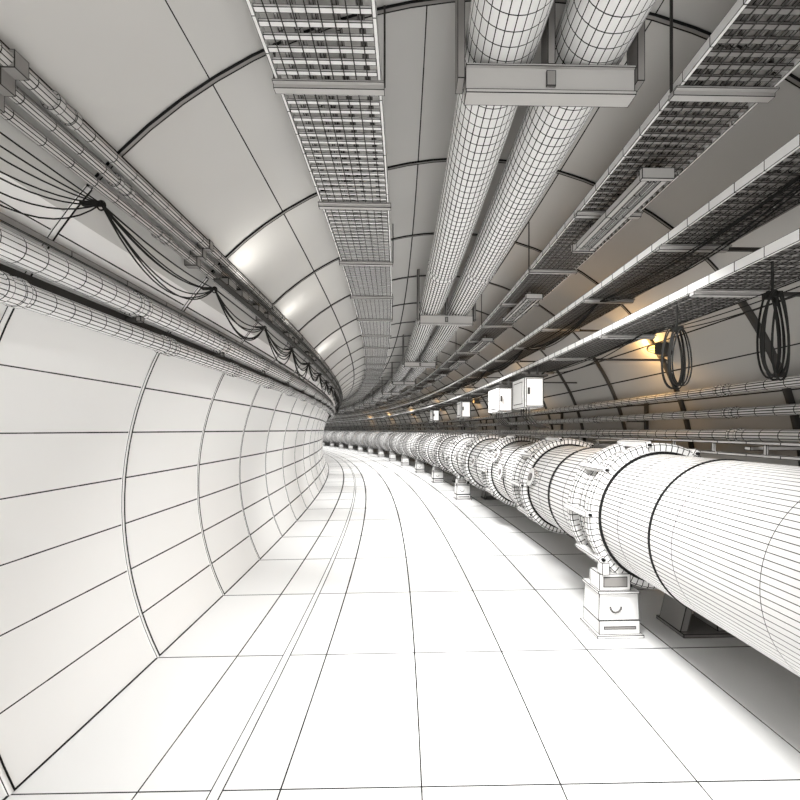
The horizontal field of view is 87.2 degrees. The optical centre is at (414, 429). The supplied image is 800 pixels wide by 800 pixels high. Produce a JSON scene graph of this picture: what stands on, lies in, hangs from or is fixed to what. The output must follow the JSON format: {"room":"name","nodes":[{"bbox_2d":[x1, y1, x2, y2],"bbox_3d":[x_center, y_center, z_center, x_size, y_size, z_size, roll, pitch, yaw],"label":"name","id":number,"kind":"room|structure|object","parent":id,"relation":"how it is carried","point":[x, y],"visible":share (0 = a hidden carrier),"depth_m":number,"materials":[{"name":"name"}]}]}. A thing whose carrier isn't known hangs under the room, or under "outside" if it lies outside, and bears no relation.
{"room":"underground passage","nodes":[
{"label":"underground passage","id":0,"kind":"room"},
{"bbox_2d":[0,0,799,420],"bbox_3d":[-4.728,-1.119,19.412,7.236,0.773,47.819,0,0,-18],"label":"ceiling","id":1,"kind":"structure","parent":0,"point":[229,160],"depth_m":1.80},
{"bbox_2d":[0,49,342,407],"bbox_3d":[-6.281,-0.847,20.674,3.682,0.149,42.557,0,0,-19],"label":"clamp","id":2,"kind":"object","parent":1,"relation":"attached to","point":[19,68],"visible":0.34,"depth_m":2.28,"materials":[{"name":"metal"}]},
{"bbox_2d":[0,104,339,407],"bbox_3d":[-6.075,-0.816,18.983,4.211,0.048,45.749,0,0,-18],"label":"conduit","id":3,"kind":"object","parent":2,"relation":"attached to","point":[12,117],"visible":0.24,"depth_m":1.39,"materials":[{"name":"metal"}]},
{"bbox_2d":[0,132,339,414],"bbox_3d":[-2.297,-0.652,9.871,1.012,0.258,22.177,0,0,-9],"label":"cable","id":4,"kind":"object","parent":3,"relation":"hanging from","point":[93,202],"visible":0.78,"depth_m":1.64,"materials":[{"name":"black rubber"}]},
{"bbox_2d":[0,42,341,402],"bbox_3d":[-6.019,-0.899,19.001,4.223,0.055,45.794,0,0,-18],"label":"conduit","id":5,"kind":"object","parent":2,"relation":"attached to","point":[52,101],"visible":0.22,"depth_m":1.38,"materials":[{"name":"metal"}]},
{"bbox_2d":[16,86,327,371],"bbox_3d":[-6.064,-0.877,18.987,4.215,0.048,45.757,0,0,-18],"label":"conduit","id":6,"kind":"object","parent":2,"relation":"attached to","point":[16,86],"visible":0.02,"depth_m":1.34,"materials":[{"name":"metal"}]},
{"bbox_2d":[8,87,340,400],"bbox_3d":[-6.051,-0.858,18.991,4.211,0.048,45.768,0,0,-18],"label":"conduit","id":7,"kind":"object","parent":2,"relation":"attached to","point":[21,100],"visible":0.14,"depth_m":1.43,"materials":[{"name":"metal"}]},
{"bbox_2d":[245,0,392,407],"bbox_3d":[-5.359,-1.306,19.211,4.580,0.300,46.404,0,0,-18],"label":"cable tray","id":8,"kind":"object","parent":1,"relation":"attached to","point":[373,306],"visible":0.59,"depth_m":1.68,"materials":[{"name":"white metal"}]},
{"bbox_2d":[363,393,375,405],"bbox_3d":[-1.865,-1.248,17.203,0.552,0.526,0.111,0,0,-15],"label":"bracket","id":9,"kind":"object","parent":1,"relation":"hanging from","point":[369,404],"visible":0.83,"depth_m":17.15,"materials":[{"name":"metal"}]},
{"bbox_2d":[372,390,387,401],"bbox_3d":[-1.219,-1.248,14.595,0.552,0.526,0.111,0,0,-13],"label":"bracket","id":10,"kind":"object","parent":1,"relation":"hanging from","point":[374,400],"visible":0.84,"depth_m":14.54,"materials":[{"name":"metal"}]},
{"bbox_2d":[381,378,400,395],"bbox_3d":[-0.680,-1.248,11.964,0.552,0.526,0.111,0,0,-10],"label":"bracket","id":11,"kind":"object","parent":1,"relation":"hanging from","point":[391,392],"visible":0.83,"depth_m":11.91,"materials":[{"name":"metal"}]},
{"bbox_2d":[391,362,415,385],"bbox_3d":[-0.248,-1.248,9.312,0.552,0.526,0.111,0,0,-8],"label":"bracket","id":12,"kind":"object","parent":1,"relation":"hanging from","point":[400,383],"visible":0.83,"depth_m":9.26,"materials":[{"name":"metal"}]},
{"bbox_2d":[402,334,437,367],"bbox_3d":[0.076,-1.248,6.645,0.552,0.526,0.111,0,0,-6],"label":"bracket","id":13,"kind":"object","parent":1,"relation":"hanging from","point":[419,364],"visible":0.83,"depth_m":6.60,"materials":[{"name":"metal"}]},
{"bbox_2d":[417,269,475,325],"bbox_3d":[0.292,-1.248,3.967,0.552,0.526,0.111,0,0,-3],"label":"bracket","id":14,"kind":"object","parent":1,"relation":"hanging from","point":[439,320],"visible":0.84,"depth_m":3.92,"materials":[{"name":"metal"}]},
{"bbox_2d":[340,0,655,411],"bbox_3d":[-4.609,-1.180,19.450,4.492,0.229,46.938,0,0,-18],"label":"pipe","id":15,"kind":"object","parent":1,"relation":"hanging from","point":[591,32],"visible":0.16,"depth_m":1.65,"materials":[{"name":"white metal"}]},
{"bbox_2d":[455,0,644,107],"bbox_3d":[0.399,-1.248,1.282,0.553,0.526,0.119,0,0,0],"label":"bracket","id":16,"kind":"object","parent":1,"relation":"hanging from","point":[547,83],"visible":0.95,"depth_m":1.24,"materials":[{"name":"metal"}]},
{"bbox_2d":[336,0,553,411],"bbox_3d":[-4.858,-1.180,19.370,4.474,0.229,46.747,0,0,-18],"label":"pipe","id":17,"kind":"object","parent":16,"relation":"hanging from","point":[498,31],"visible":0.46,"depth_m":1.64,"materials":[{"name":"white metal"}]},
{"bbox_2d":[333,133,799,418],"bbox_3d":[-3.734,-0.839,19.728,5.030,0.062,47.484,0,0,-18],"label":"cable tray","id":18,"kind":"object","parent":1,"relation":"attached to","point":[784,158],"visible":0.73,"depth_m":1.89,"materials":[{"name":"white metal"}]},
{"bbox_2d":[402,175,799,408],"bbox_3d":[0.613,-0.738,7.276,0.472,0.167,15.451,0,0,-6],"label":"cable","id":19,"kind":"object","parent":18,"relation":"attached to","point":[792,182],"visible":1,"depth_m":1.91,"materials":[{"name":"black rubber"}]},
{"bbox_2d":[336,0,799,413],"bbox_3d":[-4.162,-1.269,19.591,4.625,0.359,47.309,0,0,-18],"label":"cable tray","id":20,"kind":"object","parent":1,"relation":"attached to","point":[683,90],"visible":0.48,"depth_m":1.51,"materials":[{"name":"white metal"}]},
{"bbox_2d":[422,381,432,387],"bbox_3d":[0.278,-1.059,9.771,0.132,0.099,0.711,0,0,-8],"label":"ceiling light fixture","id":21,"kind":"object","parent":20,"relation":"attached to","point":[428,384],"visible":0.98,"depth_m":9.58,"materials":[{"name":"metal"}]},
{"bbox_2d":[434,372,446,380],"bbox_3d":[0.488,-1.059,8.232,0.132,0.099,0.711,0,0,-7],"label":"ceiling light fixture","id":22,"kind":"object","parent":20,"relation":"attached to","point":[439,377],"visible":0.98,"depth_m":8.12,"materials":[{"name":"metal"}]},
{"bbox_2d":[448,358,465,369],"bbox_3d":[0.661,-1.059,6.689,0.132,0.099,0.711,0,0,-6],"label":"ceiling light fixture","id":23,"kind":"object","parent":20,"relation":"attached to","point":[459,362],"visible":0.98,"depth_m":6.56,"materials":[{"name":"metal"}]},
{"bbox_2d":[469,335,492,352],"bbox_3d":[0.799,-1.059,5.142,0.132,0.099,0.711,0,0,-4],"label":"ceiling light fixture","id":24,"kind":"object","parent":20,"relation":"attached to","point":[484,341],"visible":1,"depth_m":5.04,"materials":[{"name":"metal"}]},
{"bbox_2d":[502,291,542,322],"bbox_3d":[0.901,-1.059,3.592,0.132,0.099,0.711,0,0,-3],"label":"ceiling light fixture","id":25,"kind":"object","parent":20,"relation":"attached to","point":[530,299],"visible":1,"depth_m":3.49,"materials":[{"name":"metal"}]},
{"bbox_2d":[571,167,674,252],"bbox_3d":[0.966,-1.059,2.040,0.132,0.099,0.711,0,0,-2],"label":"ceiling light fixture","id":26,"kind":"object","parent":20,"relation":"attached to","point":[649,180],"visible":1,"depth_m":1.91,"materials":[{"name":"metal"}]},
{"bbox_2d":[0,173,799,799],"bbox_3d":[-4.716,0.249,19.416,7.960,1.963,48.084,0,0,-18],"label":"wall","id":27,"kind":"structure","parent":0,"point":[73,636],"depth_m":2.22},
{"bbox_2d":[0,212,334,417],"bbox_3d":[-6.233,-0.552,18.933,4.250,0.154,45.636,0,0,-18],"label":"rail","id":28,"kind":"object","parent":27,"relation":"attached to","point":[138,320],"visible":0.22,"depth_m":1.74,"materials":[{"name":"metal"}]},
{"bbox_2d":[0,270,333,420],"bbox_3d":[-6.245,-0.427,18.929,4.250,0.096,45.633,0,0,-18],"label":"pipe","id":29,"kind":"object","parent":28,"relation":"attached to","point":[15,292],"visible":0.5,"depth_m":1.70,"materials":[{"name":"white metal"}]},
{"bbox_2d":[0,225,335,416],"bbox_3d":[-6.214,-0.546,18.939,4.264,0.108,45.661,0,0,-18],"label":"pipe","id":30,"kind":"object","parent":28,"relation":"attached to","point":[16,250],"visible":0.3,"depth_m":1.66,"materials":[{"name":"white metal"}]},
{"bbox_2d":[2,450,365,799],"bbox_3d":[-5.928,1.227,19.030,5.067,0.006,46.162,0,0,-18],"label":"trim","id":31,"kind":"structure","parent":27,"relation":"attached to","point":[115,696],"depth_m":1.95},
{"bbox_2d":[0,0,799,796],"bbox_3d":[-4.583,-0.138,19.368,7.738,2.739,46.798,0,0,-18],"label":"tunnel ribs","id":32,"kind":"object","parent":27,"relation":"attached to","point":[6,782],"depth_m":2.29,"materials":[{"name":"metal"}]},
{"bbox_2d":[341,403,648,440],"bbox_3d":[-1.462,0.152,17.575,2.552,0.910,35.576,0,0,-15],"label":"wall bracket","id":33,"kind":"object","parent":27,"relation":"attached to","point":[646,406],"visible":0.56,"depth_m":5.51,"materials":[{"name":"metal"}]},
{"bbox_2d":[324,403,799,428],"bbox_3d":[-3.200,-0.110,19.898,4.440,0.075,47.961,0,0,-18],"label":"pipe","id":34,"kind":"object","parent":33,"relation":"on","point":[786,409],"visible":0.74,"depth_m":3.17,"materials":[{"name":"white metal"}]},
{"bbox_2d":[325,375,799,426],"bbox_3d":[-3.251,-0.254,19.881,4.436,0.075,47.922,0,0,-18],"label":"pipe","id":35,"kind":"object","parent":33,"relation":"on","point":[790,381],"visible":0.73,"depth_m":3.12,"materials":[{"name":"white metal"}]},
{"bbox_2d":[326,228,799,422],"bbox_3d":[-3.643,-0.566,19.757,5.219,0.067,47.484,0,0,-18],"label":"cable tray","id":36,"kind":"object","parent":27,"relation":"attached to","point":[712,292],"visible":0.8,"depth_m":1.88,"materials":[{"name":"white metal"}]},
{"bbox_2d":[430,406,442,428],"bbox_3d":[0.498,-0.274,9.376,0.322,0.515,0.589,0,0,0],"label":"junction box","id":37,"kind":"object","parent":36,"relation":"attached to","point":[434,413],"visible":1,"depth_m":9.11,"materials":[{"name":"white metal"}]},
{"bbox_2d":[457,395,476,428],"bbox_3d":[0.829,-0.274,6.648,0.324,0.515,0.580,0,0,0],"label":"junction box","id":38,"kind":"object","parent":36,"relation":"attached to","point":[463,405],"visible":1,"depth_m":6.40,"materials":[{"name":"white metal"}]},
{"bbox_2d":[488,379,518,427],"bbox_3d":[0.998,-0.275,4.620,0.333,0.514,0.572,0,0,0],"label":"junction box","id":39,"kind":"object","parent":36,"relation":"attached to","point":[500,397],"visible":0.99,"depth_m":4.38,"materials":[{"name":"white metal"}]},
{"bbox_2d":[513,367,548,427],"bbox_3d":[1.055,-0.275,3.756,0.329,0.514,0.569,0,0,0],"label":"junction box","id":40,"kind":"object","parent":36,"relation":"attached to","point":[528,389],"visible":1,"depth_m":3.51,"materials":[{"name":"white metal"}]},
{"bbox_2d":[406,279,799,414],"bbox_3d":[0.743,-0.496,6.984,0.472,0.098,15.473,0,0,-6],"label":"cable","id":41,"kind":"object","parent":36,"relation":"attached to","point":[655,331],"visible":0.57,"depth_m":2.17,"materials":[{"name":"black rubber"}]},
{"bbox_2d":[661,305,691,389],"bbox_3d":[1.125,-0.355,1.800,0.140,0.360,0.056,0,0,-22],"label":"cable coil","id":42,"kind":"object","parent":36,"relation":"hanging from","point":[677,329],"visible":1,"depth_m":1.80,"materials":[{"name":"black rubber"}]},
{"bbox_2d":[756,261,789,380],"bbox_3d":[1.128,-0.344,1.326,0.148,0.381,0.057,0,0,-16],"label":"cable coil","id":43,"kind":"object","parent":36,"relation":"hanging from","point":[773,295],"visible":1,"depth_m":1.32,"materials":[{"name":"black rubber"}]},
{"bbox_2d":[646,341,671,356],"bbox_3d":[1.841,-0.618,3.180,0.170,0.110,0.130,0,0,0],"label":"wall lamp","id":44,"kind":"object","parent":27,"relation":"attached to","point":[657,348],"visible":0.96,"depth_m":3.12,"materials":[{"name":"metal"}]},
{"bbox_2d":[6,445,799,799],"bbox_3d":[-6.575,1.230,19.238,17.329,0.001,45.694,0,0,0],"label":"floor","id":45,"kind":"structure","parent":0,"point":[461,663],"depth_m":1.98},
{"bbox_2d":[207,451,355,799],"bbox_3d":[-5.723,1.229,19.095,4.238,0.002,46.022,0,0,-18],"label":"strip","id":46,"kind":"object","parent":45,"relation":"on","point":[227,769],"visible":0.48,"depth_m":1.97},
{"bbox_2d":[348,443,357,449],"bbox_3d":[-3.716,1.007,26.061,0.833,0.447,0.268,0,0,-23],"label":"support stand","id":47,"kind":"object","parent":45,"relation":"on","point":[350,446],"visible":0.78,"depth_m":25.88,"materials":[{"name":"white metal"}]},
{"bbox_2d":[358,444,367,451],"bbox_3d":[-2.824,1.007,23.828,0.833,0.447,0.268,0,0,-21],"label":"support stand","id":48,"kind":"object","parent":45,"relation":"on","point":[360,448],"visible":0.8,"depth_m":23.64,"materials":[{"name":"white metal"}]},
{"bbox_2d":[368,445,378,453],"bbox_3d":[-2.013,1.007,21.564,0.833,0.447,0.268,0,0,-19],"label":"support stand","id":49,"kind":"object","parent":45,"relation":"on","point":[370,449],"visible":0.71,"depth_m":21.38,"materials":[{"name":"white metal"}]},
{"bbox_2d":[378,447,396,456],"bbox_3d":[-1.283,1.007,19.272,0.833,0.447,0.268,0,0,-17],"label":"support stand","id":50,"kind":"object","parent":45,"relation":"on","point":[381,451],"visible":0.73,"depth_m":19.10,"materials":[{"name":"white metal"}]},
{"bbox_2d":[389,450,409,460],"bbox_3d":[-0.636,1.007,16.956,0.833,0.447,0.268,0,0,-15],"label":"support stand","id":51,"kind":"object","parent":45,"relation":"on","point":[392,456],"visible":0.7,"depth_m":16.79,"materials":[{"name":"white metal"}]},
{"bbox_2d":[401,453,424,465],"bbox_3d":[-0.071,1.007,14.619,0.833,0.447,0.268,0,0,-13],"label":"support stand","id":52,"kind":"object","parent":45,"relation":"on","point":[404,459],"visible":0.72,"depth_m":14.46,"materials":[{"name":"white metal"}]},
{"bbox_2d":[414,457,441,472],"bbox_3d":[0.409,1.007,12.263,0.833,0.447,0.268,0,0,-11],"label":"support stand","id":53,"kind":"object","parent":45,"relation":"on","point":[419,465],"visible":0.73,"depth_m":12.11,"materials":[{"name":"white metal"}]},
{"bbox_2d":[431,464,467,482],"bbox_3d":[0.805,1.007,9.891,0.833,0.447,0.268,0,0,-8],"label":"support stand","id":54,"kind":"object","parent":45,"relation":"on","point":[437,473],"visible":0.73,"depth_m":9.75,"materials":[{"name":"white metal"}]},
{"bbox_2d":[453,474,497,499],"bbox_3d":[1.116,1.007,7.506,0.833,0.447,0.268,0,0,-6],"label":"support stand","id":55,"kind":"object","parent":45,"relation":"on","point":[462,487],"visible":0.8,"depth_m":7.38,"materials":[{"name":"white metal"}]},
{"bbox_2d":[580,561,734,638],"bbox_3d":[1.485,1.007,2.609,0.833,0.447,0.268,0,0,-2],"label":"support stand","id":56,"kind":"object","parent":45,"relation":"on","point":[611,602],"visible":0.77,"depth_m":2.50,"materials":[{"name":"white metal"}]},
{"bbox_2d":[323,431,799,676],"bbox_3d":[-3.681,0.512,19.797,5.113,0.895,47.715,0,0,-18],"label":"pipe","id":57,"kind":"object","parent":56,"relation":"on","point":[719,537],"visible":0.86,"depth_m":1.98,"materials":[{"name":"white metal"}]},
{"bbox_2d":[324,428,799,442],"bbox_3d":[-3.164,0.033,19.900,4.434,0.082,47.971,0,0,-18],"label":"pipe","id":58,"kind":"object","parent":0,"point":[792,435],"depth_m":3.24,"materials":[{"name":"grey metal"}]},
{"bbox_2d":[346,431,799,460],"bbox_3d":[-5.297,0.102,19.168,14.914,0.083,45.528,0,0,0],"label":"cable tray","id":59,"kind":"object","parent":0,"point":[777,445],"depth_m":2.45,"materials":[{"name":"grey metal"}]}
]}

